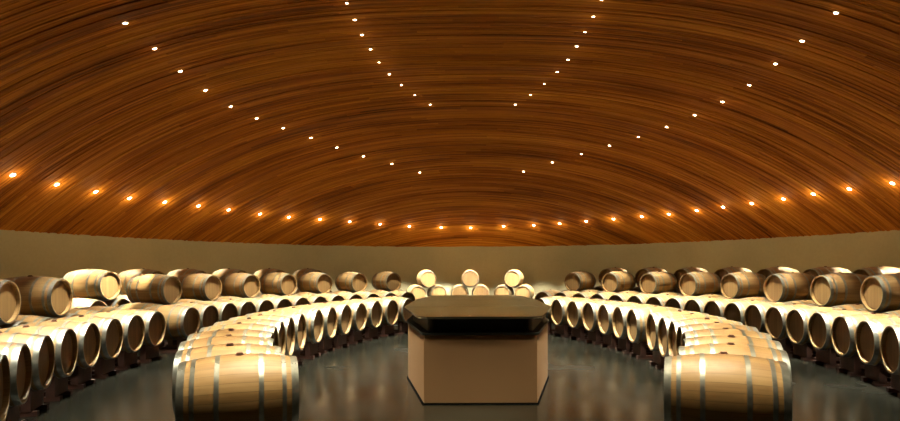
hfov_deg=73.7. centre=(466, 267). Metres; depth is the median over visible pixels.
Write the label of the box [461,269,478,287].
barrel
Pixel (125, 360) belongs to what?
cradle
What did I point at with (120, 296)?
barrel
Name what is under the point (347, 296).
barrel
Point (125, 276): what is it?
barrel
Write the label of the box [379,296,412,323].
barrel
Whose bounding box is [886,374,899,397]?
cradle
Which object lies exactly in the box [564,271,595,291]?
barrel
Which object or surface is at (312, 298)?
barrel
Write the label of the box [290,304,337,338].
barrel
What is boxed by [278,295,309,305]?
barrel
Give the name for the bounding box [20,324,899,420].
floor
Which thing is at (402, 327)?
cradle
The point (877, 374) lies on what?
cradle
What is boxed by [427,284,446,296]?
barrel
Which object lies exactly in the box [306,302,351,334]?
barrel
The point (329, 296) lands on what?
barrel
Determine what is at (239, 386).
barrel
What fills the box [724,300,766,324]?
barrel
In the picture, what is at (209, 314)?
barrel
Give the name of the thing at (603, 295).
barrel
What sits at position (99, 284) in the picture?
barrel
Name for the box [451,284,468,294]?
barrel
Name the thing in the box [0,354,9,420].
barrel
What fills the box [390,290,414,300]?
barrel
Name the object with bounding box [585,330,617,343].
cradle
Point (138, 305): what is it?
barrel
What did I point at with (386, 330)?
cradle
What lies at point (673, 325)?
barrel
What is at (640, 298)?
barrel
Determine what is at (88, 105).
ceiling
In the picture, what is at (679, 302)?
barrel
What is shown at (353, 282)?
barrel
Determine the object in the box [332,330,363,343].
cradle
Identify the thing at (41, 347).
barrel
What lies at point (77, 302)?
barrel
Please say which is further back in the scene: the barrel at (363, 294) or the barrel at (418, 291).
the barrel at (418, 291)
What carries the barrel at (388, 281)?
on the barrel
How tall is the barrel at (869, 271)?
0.678 m
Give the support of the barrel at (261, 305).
on the cradle
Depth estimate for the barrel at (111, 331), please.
8.62 m
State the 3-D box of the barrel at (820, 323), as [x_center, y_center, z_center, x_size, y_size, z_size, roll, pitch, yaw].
[5.937,0.981,9.406,0.867,0.679,0.664,0,0,4]
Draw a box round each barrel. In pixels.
[0,279,20,324]
[0,320,27,327]
[0,325,77,377]
[0,331,54,390]
[0,342,31,406]
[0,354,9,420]
[4,275,72,317]
[15,320,100,367]
[16,314,53,322]
[48,315,122,359]
[53,313,78,318]
[63,268,120,300]
[68,308,101,314]
[71,297,106,308]
[78,305,122,311]
[83,311,144,352]
[104,297,130,306]
[110,308,165,346]
[117,295,131,302]
[118,268,163,294]
[118,302,162,308]
[126,273,181,304]
[144,304,199,339]
[167,268,206,276]
[172,343,280,414]
[173,302,218,332]
[175,352,298,420]
[177,273,221,300]
[178,298,201,302]
[178,334,274,350]
[187,328,274,342]
[195,300,237,321]
[199,322,278,345]
[212,268,247,277]
[213,318,285,354]
[218,299,256,315]
[219,272,259,297]
[219,296,241,298]
[229,314,294,355]
[239,297,274,311]
[245,310,305,350]
[254,268,284,278]
[257,294,279,296]
[259,272,296,295]
[259,296,291,308]
[269,306,323,343]
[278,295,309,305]
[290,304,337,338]
[293,268,321,286]
[295,292,315,294]
[297,272,332,293]
[297,294,327,303]
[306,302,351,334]
[316,293,344,301]
[326,300,366,331]
[335,271,366,292]
[335,292,361,299]
[343,298,382,328]
[354,291,378,298]
[363,297,398,325]
[371,271,400,291]
[371,290,395,296]
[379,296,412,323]
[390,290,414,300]
[407,284,425,299]
[417,269,435,287]
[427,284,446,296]
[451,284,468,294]
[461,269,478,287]
[472,284,489,294]
[494,284,513,294]
[504,269,523,287]
[515,284,533,297]
[535,289,560,299]
[537,295,568,323]
[550,297,587,326]
[554,290,578,296]
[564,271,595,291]
[566,298,603,328]
[572,291,598,298]
[582,299,621,331]
[591,291,619,299]
[593,285,603,290]
[597,301,641,334]
[599,267,626,284]
[601,271,635,292]
[609,292,637,301]
[612,303,662,338]
[618,290,639,292]
[626,305,682,344]
[627,293,657,303]
[632,286,641,292]
[635,267,666,286]
[639,271,677,293]
[646,294,678,305]
[646,310,708,351]
[658,292,679,294]
[658,313,726,356]
[664,351,792,420]
[665,295,699,310]
[668,317,742,355]
[674,267,707,288]
[676,322,758,355]
[678,342,792,392]
[679,271,720,295]
[681,327,771,345]
[682,334,782,349]
[684,297,722,312]
[698,294,722,297]
[704,298,745,316]
[714,266,751,290]
[720,271,765,298]
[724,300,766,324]
[741,296,766,300]
[744,301,791,332]
[757,266,799,277]
[764,272,814,301]
[765,303,818,339]
[783,299,813,304]
[786,306,841,344]
[803,266,851,276]
[808,309,876,350]
[810,272,868,306]
[831,312,899,357]
[832,303,864,309]
[853,266,899,275]
[855,317,899,365]
[856,308,879,313]
[860,273,899,312]
[880,310,899,315]
[880,324,899,375]
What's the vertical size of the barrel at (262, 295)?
0.679 m
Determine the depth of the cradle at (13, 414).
5.80 m
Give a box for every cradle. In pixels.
[5,405,25,420]
[20,389,48,417]
[44,366,95,389]
[44,376,72,401]
[68,358,118,378]
[92,351,140,369]
[115,345,161,362]
[159,337,186,352]
[166,340,176,346]
[292,350,302,364]
[300,337,334,352]
[300,342,320,358]
[304,333,348,348]
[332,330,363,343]
[347,327,379,339]
[362,324,395,336]
[378,321,407,333]
[548,321,571,333]
[553,324,587,336]
[569,327,602,340]
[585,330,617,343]
[601,333,647,348]
[615,337,652,352]
[630,342,652,358]
[649,351,664,368]
[772,338,815,354]
[790,343,839,360]
[813,349,864,367]
[836,355,890,376]
[861,363,890,386]
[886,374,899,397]
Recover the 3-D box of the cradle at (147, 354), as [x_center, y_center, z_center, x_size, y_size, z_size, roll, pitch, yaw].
[-5.657,1.421,10.128,0.800,0.295,0.430,0,0,0]
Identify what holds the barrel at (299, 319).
on the cradle at (295, 353)
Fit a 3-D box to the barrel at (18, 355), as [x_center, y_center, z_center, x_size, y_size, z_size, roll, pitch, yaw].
[-4.678,1.016,5.631,0.867,0.678,0.664,0,0,-24]
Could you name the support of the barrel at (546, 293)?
on the cradle
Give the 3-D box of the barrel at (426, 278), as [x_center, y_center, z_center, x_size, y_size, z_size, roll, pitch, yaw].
[-1.509,0.392,22.262,0.664,0.678,0.867,0,0,-15]
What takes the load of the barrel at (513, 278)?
on the barrel at (525, 290)
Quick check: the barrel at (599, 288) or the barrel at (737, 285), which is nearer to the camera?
the barrel at (737, 285)
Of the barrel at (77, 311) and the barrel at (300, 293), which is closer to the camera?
the barrel at (77, 311)
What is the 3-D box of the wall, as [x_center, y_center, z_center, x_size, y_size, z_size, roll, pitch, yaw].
[0.151,0.344,12.221,20.600,2.410,23.558,0,0,0]
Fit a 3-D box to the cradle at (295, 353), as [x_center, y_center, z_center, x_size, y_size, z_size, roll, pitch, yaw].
[-3.057,1.413,9.540,0.800,0.295,0.430,0,0,-1]
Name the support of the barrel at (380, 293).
on the cradle
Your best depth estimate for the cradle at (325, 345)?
10.99 m
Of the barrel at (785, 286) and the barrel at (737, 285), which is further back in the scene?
the barrel at (737, 285)
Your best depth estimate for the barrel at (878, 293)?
9.63 m
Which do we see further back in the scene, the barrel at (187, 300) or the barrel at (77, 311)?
the barrel at (187, 300)
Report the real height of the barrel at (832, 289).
0.679 m
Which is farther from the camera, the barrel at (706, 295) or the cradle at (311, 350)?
the barrel at (706, 295)
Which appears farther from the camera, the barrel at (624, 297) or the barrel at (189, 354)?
the barrel at (624, 297)
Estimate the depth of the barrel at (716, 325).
7.19 m
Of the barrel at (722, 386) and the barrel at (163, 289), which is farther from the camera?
the barrel at (163, 289)
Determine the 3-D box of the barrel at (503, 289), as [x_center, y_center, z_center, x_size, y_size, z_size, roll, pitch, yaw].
[1.381,0.926,22.362,0.664,0.679,0.867,0,0,15]
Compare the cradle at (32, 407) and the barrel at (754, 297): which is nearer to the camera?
the cradle at (32, 407)
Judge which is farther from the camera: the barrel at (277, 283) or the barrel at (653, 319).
the barrel at (277, 283)
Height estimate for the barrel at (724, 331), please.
0.678 m
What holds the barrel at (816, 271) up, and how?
on the barrel
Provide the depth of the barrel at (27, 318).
8.83 m
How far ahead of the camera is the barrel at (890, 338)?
7.33 m
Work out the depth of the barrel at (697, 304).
13.40 m
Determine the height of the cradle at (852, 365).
0.295 m
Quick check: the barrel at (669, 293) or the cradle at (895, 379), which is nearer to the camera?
the cradle at (895, 379)
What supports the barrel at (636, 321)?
on the cradle at (639, 350)
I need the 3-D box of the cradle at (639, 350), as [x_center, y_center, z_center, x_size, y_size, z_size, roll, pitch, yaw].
[3.276,1.392,10.381,0.800,0.295,0.430,0,0,-3]
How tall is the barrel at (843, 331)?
0.679 m
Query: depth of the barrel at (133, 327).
9.34 m
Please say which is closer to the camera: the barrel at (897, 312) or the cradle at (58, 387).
the cradle at (58, 387)
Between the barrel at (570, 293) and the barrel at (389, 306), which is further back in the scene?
the barrel at (570, 293)
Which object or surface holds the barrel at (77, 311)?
on the cradle
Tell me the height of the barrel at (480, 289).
0.679 m
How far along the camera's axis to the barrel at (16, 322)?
8.17 m
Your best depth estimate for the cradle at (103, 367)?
8.56 m
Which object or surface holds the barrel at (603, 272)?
on the barrel
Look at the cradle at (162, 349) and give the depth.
11.12 m
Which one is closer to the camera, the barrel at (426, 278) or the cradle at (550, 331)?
the cradle at (550, 331)
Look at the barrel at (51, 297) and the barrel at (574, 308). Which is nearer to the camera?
the barrel at (51, 297)
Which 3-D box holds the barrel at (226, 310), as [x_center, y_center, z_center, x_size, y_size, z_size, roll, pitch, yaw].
[-5.385,1.019,12.654,0.867,0.678,0.664,0,0,13]
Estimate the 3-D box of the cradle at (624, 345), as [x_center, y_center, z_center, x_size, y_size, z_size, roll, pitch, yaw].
[3.199,1.392,11.064,0.800,0.295,0.430,0,0,-6]
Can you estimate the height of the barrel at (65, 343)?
0.679 m
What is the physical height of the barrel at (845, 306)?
0.679 m
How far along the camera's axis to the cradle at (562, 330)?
13.53 m
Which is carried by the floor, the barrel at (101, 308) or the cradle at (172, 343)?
the cradle at (172, 343)
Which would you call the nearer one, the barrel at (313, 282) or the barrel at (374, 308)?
the barrel at (374, 308)
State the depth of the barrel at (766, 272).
14.14 m
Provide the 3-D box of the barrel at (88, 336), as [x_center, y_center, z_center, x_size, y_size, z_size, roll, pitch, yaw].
[-5.422,1.019,7.917,0.867,0.679,0.664,0,0,-12]
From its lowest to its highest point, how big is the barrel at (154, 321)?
0.678 m
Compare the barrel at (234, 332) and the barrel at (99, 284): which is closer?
the barrel at (234, 332)
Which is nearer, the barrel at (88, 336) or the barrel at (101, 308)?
the barrel at (88, 336)
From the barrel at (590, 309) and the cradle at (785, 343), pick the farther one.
the barrel at (590, 309)
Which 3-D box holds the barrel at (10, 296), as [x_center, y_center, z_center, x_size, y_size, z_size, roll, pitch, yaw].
[-6.511,0.447,7.899,0.867,0.678,0.664,0,0,-11]
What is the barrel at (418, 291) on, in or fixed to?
on the cradle
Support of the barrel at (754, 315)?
on the cradle
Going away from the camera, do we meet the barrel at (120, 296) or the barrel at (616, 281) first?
the barrel at (120, 296)
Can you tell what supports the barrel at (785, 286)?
on the barrel at (804, 301)
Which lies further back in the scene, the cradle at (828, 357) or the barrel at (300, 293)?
the barrel at (300, 293)
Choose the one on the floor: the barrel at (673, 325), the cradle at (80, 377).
the cradle at (80, 377)
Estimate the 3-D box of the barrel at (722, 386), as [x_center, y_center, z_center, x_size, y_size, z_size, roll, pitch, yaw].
[1.996,0.994,4.663,0.867,0.679,0.664,0,0,20]
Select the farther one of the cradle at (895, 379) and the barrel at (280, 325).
the barrel at (280, 325)
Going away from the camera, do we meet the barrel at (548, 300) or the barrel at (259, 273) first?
the barrel at (548, 300)
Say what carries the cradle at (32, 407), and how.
on the floor
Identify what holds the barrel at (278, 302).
on the cradle
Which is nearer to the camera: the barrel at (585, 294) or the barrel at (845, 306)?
the barrel at (845, 306)
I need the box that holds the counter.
[404,295,550,404]
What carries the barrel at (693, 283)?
on the barrel at (706, 295)
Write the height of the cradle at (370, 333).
0.295 m
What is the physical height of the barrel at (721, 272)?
0.679 m
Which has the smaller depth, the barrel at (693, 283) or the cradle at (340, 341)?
the cradle at (340, 341)
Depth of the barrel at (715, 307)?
12.73 m
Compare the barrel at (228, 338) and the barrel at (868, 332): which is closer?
the barrel at (228, 338)
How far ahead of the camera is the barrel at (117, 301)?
12.37 m
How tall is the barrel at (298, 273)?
0.678 m
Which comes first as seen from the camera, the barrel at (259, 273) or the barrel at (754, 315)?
the barrel at (754, 315)
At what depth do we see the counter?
6.82 m
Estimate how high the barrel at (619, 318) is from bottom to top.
0.679 m
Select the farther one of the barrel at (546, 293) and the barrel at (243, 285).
the barrel at (546, 293)
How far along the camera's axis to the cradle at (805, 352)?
9.99 m
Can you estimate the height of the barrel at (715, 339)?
0.679 m
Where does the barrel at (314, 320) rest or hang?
on the cradle at (311, 350)
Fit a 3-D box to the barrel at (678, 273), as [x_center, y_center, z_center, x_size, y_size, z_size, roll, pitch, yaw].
[6.301,0.301,16.832,0.867,0.678,0.664,0,0,-30]
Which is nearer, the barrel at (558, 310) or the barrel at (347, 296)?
the barrel at (558, 310)
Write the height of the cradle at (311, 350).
0.295 m
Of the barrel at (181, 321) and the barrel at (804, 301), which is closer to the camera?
the barrel at (181, 321)
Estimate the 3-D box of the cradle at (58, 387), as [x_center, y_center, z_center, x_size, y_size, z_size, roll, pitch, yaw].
[-5.233,1.420,7.157,0.800,0.295,0.430,0,0,-16]
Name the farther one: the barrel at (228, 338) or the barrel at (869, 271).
the barrel at (869, 271)
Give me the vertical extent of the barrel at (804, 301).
0.679 m
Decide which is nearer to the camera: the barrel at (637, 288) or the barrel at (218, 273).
the barrel at (218, 273)
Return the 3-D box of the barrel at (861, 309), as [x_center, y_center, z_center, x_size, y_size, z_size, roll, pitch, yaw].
[7.035,0.978,10.127,0.867,0.678,0.664,0,0,0]
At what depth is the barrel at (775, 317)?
10.74 m
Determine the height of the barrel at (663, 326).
0.679 m
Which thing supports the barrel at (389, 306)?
on the cradle at (386, 330)
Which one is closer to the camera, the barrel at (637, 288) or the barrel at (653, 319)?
the barrel at (653, 319)
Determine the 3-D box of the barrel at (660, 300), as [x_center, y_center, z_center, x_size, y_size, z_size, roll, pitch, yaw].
[4.947,0.984,14.851,0.867,0.678,0.664,0,0,-25]
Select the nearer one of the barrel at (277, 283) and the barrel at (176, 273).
the barrel at (176, 273)
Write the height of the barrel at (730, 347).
0.678 m
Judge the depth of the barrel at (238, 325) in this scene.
7.33 m
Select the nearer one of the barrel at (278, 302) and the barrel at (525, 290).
the barrel at (278, 302)
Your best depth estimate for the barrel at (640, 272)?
17.86 m
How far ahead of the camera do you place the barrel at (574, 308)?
12.89 m
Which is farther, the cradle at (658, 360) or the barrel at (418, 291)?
the barrel at (418, 291)
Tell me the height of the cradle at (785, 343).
0.295 m
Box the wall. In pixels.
[0,230,899,298]
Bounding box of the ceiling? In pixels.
[0,0,899,246]
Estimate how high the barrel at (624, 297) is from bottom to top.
0.678 m
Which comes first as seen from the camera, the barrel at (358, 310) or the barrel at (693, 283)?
the barrel at (358, 310)
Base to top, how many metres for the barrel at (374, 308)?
0.678 m
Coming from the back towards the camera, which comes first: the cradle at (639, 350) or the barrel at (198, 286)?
the barrel at (198, 286)
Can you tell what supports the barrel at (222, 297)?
on the cradle
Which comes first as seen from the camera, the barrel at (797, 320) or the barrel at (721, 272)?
the barrel at (797, 320)
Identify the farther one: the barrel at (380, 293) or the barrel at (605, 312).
the barrel at (380, 293)
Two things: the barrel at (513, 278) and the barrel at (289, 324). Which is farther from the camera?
the barrel at (513, 278)
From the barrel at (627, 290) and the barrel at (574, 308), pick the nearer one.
the barrel at (574, 308)
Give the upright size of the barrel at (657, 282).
0.679 m
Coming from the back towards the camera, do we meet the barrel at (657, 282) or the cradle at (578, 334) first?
the barrel at (657, 282)
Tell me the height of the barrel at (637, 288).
0.679 m
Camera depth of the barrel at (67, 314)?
9.50 m
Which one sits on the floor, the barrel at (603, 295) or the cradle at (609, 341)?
the cradle at (609, 341)
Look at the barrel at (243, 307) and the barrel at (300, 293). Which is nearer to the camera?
the barrel at (243, 307)

